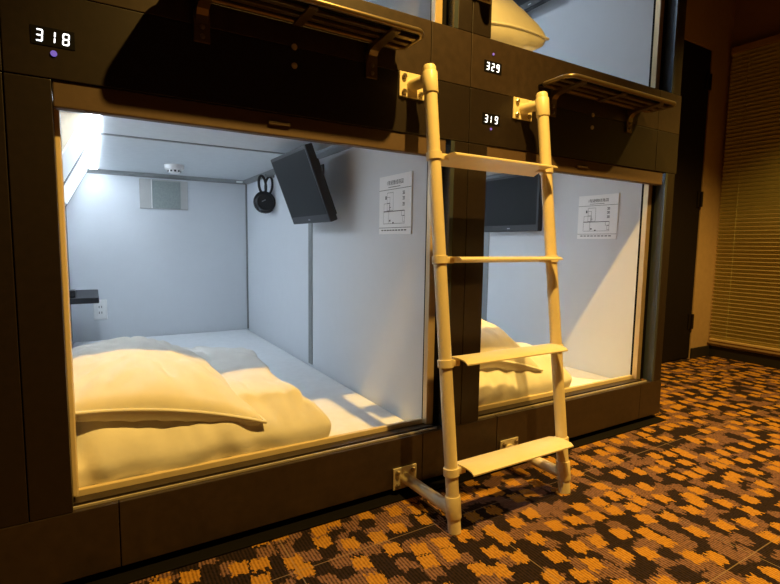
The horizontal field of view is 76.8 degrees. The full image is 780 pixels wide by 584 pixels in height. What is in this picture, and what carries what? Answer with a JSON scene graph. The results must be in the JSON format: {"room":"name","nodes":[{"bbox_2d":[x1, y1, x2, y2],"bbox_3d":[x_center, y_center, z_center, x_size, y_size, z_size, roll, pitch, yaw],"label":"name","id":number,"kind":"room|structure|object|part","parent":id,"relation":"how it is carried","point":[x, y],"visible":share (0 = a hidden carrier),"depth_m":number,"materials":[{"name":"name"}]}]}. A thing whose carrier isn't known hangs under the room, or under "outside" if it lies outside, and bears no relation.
{"room":"capsule hotel","nodes":[
{"label":"capsule hotel","id":0,"kind":"room"},
{"bbox_2d":[130,355,779,583],"bbox_3d":[0.051,0.671,1.131,6.400,0.040,5.350,-3,7,-31],"label":"floor","id":1,"kind":"structure","parent":0,"point":[692,496],"depth_m":1.36,"materials":[{"name":"carpet"}]},
{"bbox_2d":[0,0,496,583],"bbox_3d":[-0.818,-0.085,2.190,1.458,1.231,2.258,-3,7,-31],"label":"capsule","id":2,"kind":"object","parent":1,"relation":"on","point":[136,95],"visible":0.8,"depth_m":1.33,"materials":[{"name":"laminate"}]},
{"bbox_3d":[-0.824,-0.497,0.915,0.167,0.162,0.100,-3,7,-31],"label":"header panel","id":3,"kind":"part","parent":2,"relation":"part of","materials":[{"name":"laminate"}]},
{"bbox_2d":[30,24,74,56],"bbox_3d":[-0.656,-0.486,0.958,0.072,0.053,0.002,-3,7,-31],"label":"display","id":4,"kind":"object","parent":2,"relation":"attached to","point":[41,35],"visible":1,"depth_m":0.96,"materials":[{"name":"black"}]},
{"bbox_2d":[50,50,56,56],"bbox_3d":[-0.656,-0.465,0.960,0.011,0.011,0.002,-3,7,-31],"label":"indicator light","id":5,"kind":"object","parent":4,"relation":"attached to","point":[53,53],"depth_m":0.96,"materials":[{"name":"purple plastic"}]},
{"bbox_3d":[-0.754,0.548,1.031,0.328,0.152,0.034,-3,7,-31],"label":"panel","id":6,"kind":"part","parent":2,"relation":"part of","materials":[{"name":"laminate"}]},
{"bbox_3d":[-1.862,-0.128,2.851,0.007,0.843,0.007,-3,7,-31],"label":"corner trim","id":7,"kind":"part","parent":2,"relation":"part of","materials":[{"name":"white plastic"}]},
{"bbox_2d":[60,111,100,207],"bbox_3d":[-1.318,-0.515,2.072,0.166,0.231,1.823,-3,7,-31],"label":"lamp","id":8,"kind":"object","parent":2,"relation":"attached to","point":[80,132],"depth_m":2.12,"materials":[{"name":"white"}]},
{"bbox_2d":[70,289,98,303],"bbox_3d":[-1.613,0.038,2.584,0.144,0.058,0.470,-3,7,-31],"label":"wall shelf","id":9,"kind":"object","parent":2,"relation":"attached to","point":[82,296],"visible":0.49,"depth_m":2.42,"materials":[{"name":"grey plastic"}]},
{"bbox_2d":[69,289,75,297],"bbox_3d":[-1.568,0.008,2.414,0.042,0.036,0.072,-3,7,-31],"label":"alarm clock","id":10,"kind":"object","parent":9,"relation":"on","point":[72,292],"visible":0.56,"depth_m":2.39,"materials":[{"name":"black plastic"}]},
{"bbox_2d":[93,299,107,319],"bbox_3d":[-1.736,0.105,2.950,0.072,0.120,0.009,-3,7,-31],"label":"power socket","id":11,"kind":"object","parent":2,"relation":"attached to","point":[100,309],"visible":0.91,"depth_m":2.95,"materials":[{"name":"white plastic"}]},
{"bbox_2d":[139,178,187,209],"bbox_3d":[-1.408,-0.607,3.070,0.276,0.180,0.014,-3,7,-31],"label":"wall vent","id":12,"kind":"object","parent":2,"relation":"attached to","point":[153,193],"visible":1,"depth_m":3.06,"materials":[{"name":"white plastic"}]},
{"bbox_3d":[-1.361,-0.719,3.077,0.930,0.024,0.030,-3,7,-31],"label":"corner trim","id":13,"kind":"part","parent":2,"relation":"part of","materials":[{"name":"grey plastic"}]},
{"bbox_2d":[164,164,183,173],"bbox_3d":[-1.167,-0.664,2.662,0.100,0.044,0.100,-3,7,-31],"label":"smoke detector","id":14,"kind":"object","parent":2,"relation":"attached to","point":[171,168],"visible":1,"depth_m":2.63,"materials":[{"name":"white plastic"}]},
{"bbox_3d":[-0.331,-0.519,1.211,0.981,0.162,0.100,-3,7,-31],"label":"header panel","id":15,"kind":"part","parent":2,"relation":"part of","materials":[{"name":"laminate"}]},
{"bbox_2d":[72,329,403,521],"bbox_3d":[-0.880,0.409,2.256,1.026,0.082,2.104,-3,7,-31],"label":"mattress","id":16,"kind":"object","parent":2,"relation":"on","point":[347,411],"visible":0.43,"depth_m":2.16,"materials":[{"name":"white fabric"}]},
{"bbox_2d":[76,346,330,487],"bbox_3d":[-0.680,0.333,1.593,0.721,0.207,0.810,-3,7,-31],"label":"duvet","id":17,"kind":"object","parent":16,"relation":"on","point":[108,451],"visible":0.41,"depth_m":1.28,"materials":[{"name":"white fabric"}]},
{"bbox_2d":[72,336,266,425],"bbox_3d":[-0.693,0.248,1.435,0.502,0.198,0.571,-3,7,-31],"label":"pillow","id":18,"kind":"object","parent":17,"relation":"on","point":[135,378],"visible":0.84,"depth_m":1.27,"materials":[{"name":"white fabric"}]},
{"bbox_3d":[-0.391,0.630,1.252,1.130,0.004,0.088,-3,7,-31],"label":"floor trim","id":19,"kind":"part","parent":2,"relation":"part of","materials":[{"name":"brown wood"}]},
{"bbox_3d":[-0.979,-0.237,3.372,0.010,0.982,0.010,-3,7,-31],"label":"corner trim","id":20,"kind":"part","parent":2,"relation":"part of","materials":[{"name":"grey metal"}]},
{"bbox_3d":[-0.306,0.453,1.361,0.955,0.047,0.013,-3,7,-31],"label":"sill","id":21,"kind":"part","parent":2,"relation":"part of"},
{"bbox_3d":[-0.261,0.526,1.328,0.820,0.152,0.034,-3,7,-31],"label":"panel","id":22,"kind":"part","parent":2,"relation":"part of","materials":[{"name":"laminate"}]},
{"bbox_2d":[86,0,471,86],"bbox_3d":[-0.877,-1.300,2.042,1.298,1.212,2.226,-3,7,-31],"label":"capsule","id":23,"kind":"object","parent":2,"relation":"on","point":[444,45],"visible":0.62,"depth_m":1.31,"materials":[{"name":"laminate"}]},
{"bbox_3d":[0.173,-0.697,1.458,0.146,0.156,0.034,-3,7,-31],"label":"panel","id":24,"kind":"part","parent":23,"relation":"part of","materials":[{"name":"laminate"}]},
{"bbox_3d":[0.187,-1.220,1.419,0.014,0.890,0.049,-3,7,-31],"label":"rail","id":25,"kind":"part","parent":23,"relation":"part of","materials":[{"name":"grey metal"}]},
{"bbox_3d":[-0.446,-0.642,2.434,0.030,0.024,2.024,-3,7,-31],"label":"corner trim","id":26,"kind":"part","parent":2,"relation":"part of","materials":[{"name":"grey metal"}]},
{"bbox_2d":[271,143,337,223],"bbox_3d":[-0.336,-0.441,2.097,0.221,0.293,0.420,-3,7,-31],"label":"television","id":27,"kind":"object","parent":2,"relation":"attached to","point":[299,172],"visible":1,"depth_m":2.00,"materials":[{"name":"black plastic"}]},
{"bbox_2d":[193,0,423,79],"bbox_3d":[-0.195,-0.595,1.141,0.601,0.110,0.145,-3,7,-31],"label":"wall rack","id":28,"kind":"object","parent":2,"relation":"attached to","point":[380,32],"visible":1,"depth_m":1.15,"materials":[{"name":"brown metal"}]},
{"bbox_3d":[-0.189,-0.642,1.129,0.601,0.015,0.127,-3,7,-31],"label":"rail","id":29,"kind":"part","parent":28,"relation":"part of","materials":[{"name":"brown metal"}]},
{"bbox_2d":[379,171,412,233],"bbox_3d":[0.017,-0.304,1.712,0.005,0.204,0.212,-3,7,-31],"label":"notice","id":30,"kind":"object","parent":2,"relation":"attached to","point":[396,191],"visible":1,"depth_m":1.70,"materials":[{"name":"white paper"}]},
{"bbox_3d":[0.169,-0.013,1.539,0.014,0.890,0.049,-3,7,-31],"label":"rail","id":31,"kind":"part","parent":2,"relation":"part of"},
{"bbox_3d":[0.153,-0.540,1.502,0.146,0.162,0.100,-3,7,-31],"label":"header panel","id":32,"kind":"part","parent":2,"relation":"part of","materials":[{"name":"laminate"}]},
{"bbox_3d":[0.223,0.505,1.618,0.306,0.152,0.034,-3,7,-31],"label":"panel","id":33,"kind":"part","parent":2,"relation":"part of","materials":[{"name":"laminate"}]},
{"bbox_3d":[-0.692,-0.665,2.820,0.053,0.016,0.032,-3,7,-31],"label":"hook","id":34,"kind":"object","parent":2,"relation":"attached to","visible":0},
{"bbox_2d":[253,175,275,213],"bbox_3d":[-0.716,-0.561,2.830,0.148,0.218,0.107,-3,7,-31],"label":"headphones","id":35,"kind":"object","parent":34,"relation":"hanging from","point":[263,201],"visible":0.99,"depth_m":2.79,"materials":[{"name":"black plastic"}]},
{"bbox_2d":[253,191,275,212],"bbox_3d":[-0.713,-0.513,2.807,0.126,0.126,0.055,-3,7,-31],"label":"ear cup","id":36,"kind":"object","parent":35,"relation":"on","point":[263,201],"depth_m":2.79,"materials":[{"name":"black plastic"}]},
{"bbox_2d":[421,88,678,490],"bbox_3d":[0.087,-0.127,2.751,1.287,1.231,2.288,-3,7,-31],"label":"capsule","id":37,"kind":"object","parent":1,"relation":"on","point":[612,292],"visible":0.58,"depth_m":2.10,"materials":[{"name":"laminate"}]},
{"bbox_2d":[393,63,573,534],"bbox_3d":[0.307,0.005,1.433,0.515,1.238,0.274,-3,7,-31],"label":"ladder","id":38,"kind":"object","parent":37,"relation":"attached to","point":[414,86],"visible":1,"depth_m":1.37,"materials":[{"name":"beige paint"}]},
{"bbox_3d":[0.044,0.560,1.492,0.083,0.067,0.005,-3,7,-31],"label":"wall plate","id":39,"kind":"part","parent":38,"relation":"part of","materials":[{"name":"metal"}]},
{"bbox_3d":[0.061,-0.578,1.380,0.083,0.067,0.005,-3,7,-31],"label":"wall plate","id":40,"kind":"part","parent":38,"relation":"part of","materials":[{"name":"beige paint"}]},
{"bbox_3d":[0.139,0.029,1.312,0.035,1.210,0.193,-3,7,-31],"label":"rail","id":41,"kind":"part","parent":38,"relation":"part of","materials":[{"name":"beige metal"}]},
{"bbox_3d":[0.415,0.544,1.714,0.083,0.067,0.005,-3,7,-31],"label":"wall plate","id":42,"kind":"part","parent":38,"relation":"part of","materials":[{"name":"metal"}]},
{"bbox_3d":[0.431,-0.594,1.602,0.083,0.067,0.005,-3,7,-31],"label":"wall plate","id":43,"kind":"part","parent":38,"relation":"part of","materials":[{"name":"beige paint"}]},
{"bbox_3d":[0.509,0.012,1.534,0.035,1.210,0.193,-3,7,-31],"label":"rail","id":44,"kind":"part","parent":38,"relation":"part of","materials":[{"name":"beige paint"}]},
{"bbox_2d":[482,112,499,129],"bbox_3d":[0.317,-0.533,1.542,0.071,0.050,0.002,-3,7,-31],"label":"display","id":45,"kind":"object","parent":37,"relation":"attached to","point":[490,119],"visible":1,"depth_m":1.54,"materials":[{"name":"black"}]},
{"bbox_3d":[0.523,-0.685,3.016,0.030,0.024,2.024,-3,7,-31],"label":"corner trim","id":46,"kind":"part","parent":37,"relation":"part of","materials":[{"name":"white plastic"}]},
{"bbox_2d":[484,173,542,231],"bbox_3d":[0.692,-0.487,2.726,0.085,0.305,0.420,-3,7,-31],"label":"television","id":47,"kind":"object","parent":37,"relation":"attached to","point":[513,203],"visible":0.88,"depth_m":2.67,"materials":[{"name":"black plastic"}]},
{"bbox_3d":[0.644,0.584,1.873,1.285,0.004,0.088,-3,7,-31],"label":"floor trim","id":48,"kind":"part","parent":37,"relation":"part of","materials":[{"name":"brown wood"}]},
{"bbox_3d":[0.663,0.409,1.943,0.955,0.047,0.013,-3,7,-31],"label":"sill","id":49,"kind":"part","parent":37,"relation":"part of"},
{"bbox_3d":[0.638,-0.562,1.793,0.981,0.162,0.100,-3,7,-31],"label":"header panel","id":50,"kind":"part","parent":37,"relation":"part of","materials":[{"name":"laminate"}]},
{"bbox_3d":[0.708,0.483,1.909,0.820,0.152,0.034,-3,7,-31],"label":"panel","id":51,"kind":"part","parent":37,"relation":"part of","materials":[{"name":"laminate"}]},
{"bbox_2d":[458,0,686,134],"bbox_3d":[0.158,-1.343,2.633,1.193,1.212,2.339,-3,7,-31],"label":"capsule","id":52,"kind":"object","parent":37,"relation":"on","point":[638,45],"depth_m":2.03,"materials":[{"name":"laminate"}]},
{"bbox_3d":[0.299,-1.151,1.416,0.076,0.565,0.084,-3,7,-31],"label":"grab handle","id":53,"kind":"part","parent":52,"relation":"part of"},
{"bbox_2d":[484,53,501,74],"bbox_3d":[0.320,-0.709,1.525,0.071,0.060,0.002,-3,7,-31],"label":"display","id":54,"kind":"object","parent":52,"relation":"attached to","point":[489,66],"visible":1,"depth_m":1.52,"materials":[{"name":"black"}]},
{"bbox_2d":[513,0,549,12],"bbox_3d":[0.755,-1.616,2.537,0.085,0.305,0.420,-3,7,-31],"label":"television","id":55,"kind":"object","parent":52,"relation":"attached to","point":[526,5],"visible":0.35,"depth_m":2.54,"materials":[{"name":"black plastic"}]},
{"bbox_3d":[0.657,-0.718,1.749,0.981,0.156,0.034,-3,7,-31],"label":"panel","id":56,"kind":"part","parent":52,"relation":"part of","materials":[{"name":"laminate"}]},
{"bbox_3d":[1.146,-0.740,2.043,0.155,0.156,0.034,-3,7,-31],"label":"panel","id":57,"kind":"part","parent":52,"relation":"part of","materials":[{"name":"laminate"}]},
{"bbox_3d":[1.156,-1.263,2.001,0.014,0.890,0.049,-3,7,-31],"label":"rail","id":58,"kind":"part","parent":52,"relation":"part of","materials":[{"name":"grey metal"}]},
{"bbox_2d":[563,366,610,386],"bbox_3d":[0.088,0.366,2.838,1.026,0.082,2.104,-3,7,-31],"label":"mattress","id":59,"kind":"object","parent":37,"relation":"on","point":[579,377],"visible":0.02,"depth_m":2.27,"materials":[{"name":"white fabric"}]},
{"bbox_2d":[479,342,571,405],"bbox_3d":[0.280,0.299,2.132,0.661,0.197,0.755,-3,7,-31],"label":"duvet","id":60,"kind":"object","parent":59,"relation":"on","point":[496,384],"visible":0.2,"depth_m":1.84,"materials":[{"name":"white fabric"}]},
{"bbox_2d":[480,319,542,371],"bbox_3d":[0.264,0.181,1.990,0.454,0.239,0.521,-3,7,-31],"label":"pillow","id":61,"kind":"object","parent":60,"relation":"on","point":[493,338],"visible":0.18,"depth_m":1.85,"materials":[{"name":"white fabric"}]},
{"bbox_2d":[577,193,619,238],"bbox_3d":[0.974,-0.353,2.313,0.005,0.204,0.212,-3,7,-31],"label":"notice","id":62,"kind":"object","parent":37,"relation":"attached to","point":[597,214],"visible":1,"depth_m":2.31,"materials":[{"name":"white paper"}]},
{"bbox_2d":[538,73,675,132],"bbox_3d":[0.774,-0.638,1.723,0.601,0.110,0.145,-3,7,-31],"label":"wall rack","id":63,"kind":"object","parent":37,"relation":"attached to","point":[577,84],"visible":0.98,"depth_m":1.68,"materials":[{"name":"brown metal"}]},
{"bbox_3d":[0.779,-0.685,1.711,0.601,0.015,0.127,-3,7,-31],"label":"rail","id":64,"kind":"part","parent":63,"relation":"part of","materials":[{"name":"brown metal"}]},
{"bbox_3d":[1.127,0.465,2.161,0.153,0.152,0.034,-3,7,-31],"label":"panel","id":65,"kind":"part","parent":37,"relation":"part of","materials":[{"name":"laminate"}]},
{"bbox_3d":[1.138,-0.056,2.120,0.014,0.890,0.049,-3,7,-31],"label":"rail","id":66,"kind":"part","parent":37,"relation":"part of","materials":[{"name":"grey metal"}]},
{"bbox_3d":[1.126,-0.584,2.086,0.155,0.162,0.100,-3,7,-31],"label":"header panel","id":67,"kind":"part","parent":37,"relation":"part of","materials":[{"name":"laminate"}]},
{"bbox_2d":[684,0,735,358],"bbox_3d":[1.610,-0.771,3.040,1.655,2.500,0.100,-3,7,-31],"label":"wall","id":68,"kind":"structure","parent":0,"point":[709,24],"depth_m":3.30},
{"bbox_2d":[662,40,712,362],"bbox_3d":[1.721,-0.541,3.091,0.803,2.025,0.060,-3,7,-31],"label":"door","id":69,"kind":"structure","parent":68,"relation":"in","point":[696,82],"depth_m":3.20,"materials":[{"name":"black wood"}]},
{"bbox_2d":[690,345,708,358],"bbox_3d":[2.162,0.418,3.436,0.226,0.072,0.013,-3,7,-31],"label":"baseboard","id":70,"kind":"structure","parent":68,"relation":"attached to","point":[696,352],"depth_m":3.42,"materials":[{"name":"brown wood"}]},
{"bbox_2d":[709,0,779,356],"bbox_3d":[3.238,-0.632,1.880,0.070,2.500,3.580,-3,7,-31],"label":"wall","id":71,"kind":"structure","parent":0,"point":[754,20],"depth_m":3.23,"materials":[{"name":"beige paint"}]},
{"bbox_2d":[709,34,779,351],"bbox_3d":[2.904,-0.526,2.324,0.047,1.968,2.460,-3,7,-31],"label":"blind","id":72,"kind":"object","parent":71,"relation":"attached to","point":[763,55],"visible":1,"depth_m":3.21,"materials":[{"name":"brown wood"}]},
{"bbox_3d":[2.309,-0.626,3.268,0.002,1.932,0.002,-3,7,-31],"label":"cord","id":73,"kind":"part","parent":72,"relation":"part of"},
{"bbox_3d":[2.887,0.444,2.418,0.024,0.018,2.460,-3,7,-31],"label":"rail","id":74,"kind":"part","parent":72,"relation":"part of","materials":[{"name":"beige metal"}]},
{"bbox_3d":[2.918,-1.485,2.229,0.047,0.040,2.460,-3,7,-31],"label":"head rail","id":75,"kind":"part","parent":72,"relation":"part of","materials":[{"name":"brown wood"}]},
{"bbox_2d":[709,345,779,368],"bbox_3d":[3.184,0.577,1.978,0.013,0.072,3.580,-3,7,-31],"label":"baseboard","id":76,"kind":"structure","parent":71,"relation":"attached to","point":[743,356],"depth_m":3.29,"materials":[{"name":"black wood"}]},
{"bbox_3d":[0.106,-0.841,2.718,1.027,0.082,2.104,-3,7,-31],"label":"mattress","id":77,"kind":"object","parent":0,"visible":0},
{"bbox_2d":[490,0,548,50],"bbox_3d":[0.276,-1.009,1.883,0.412,0.288,0.497,-3,7,-31],"label":"pillow","id":78,"kind":"object","parent":77,"relation":"on","point":[510,24],"visible":0.16,"depth_m":1.72,"materials":[{"name":"white fabric"}]}
]}

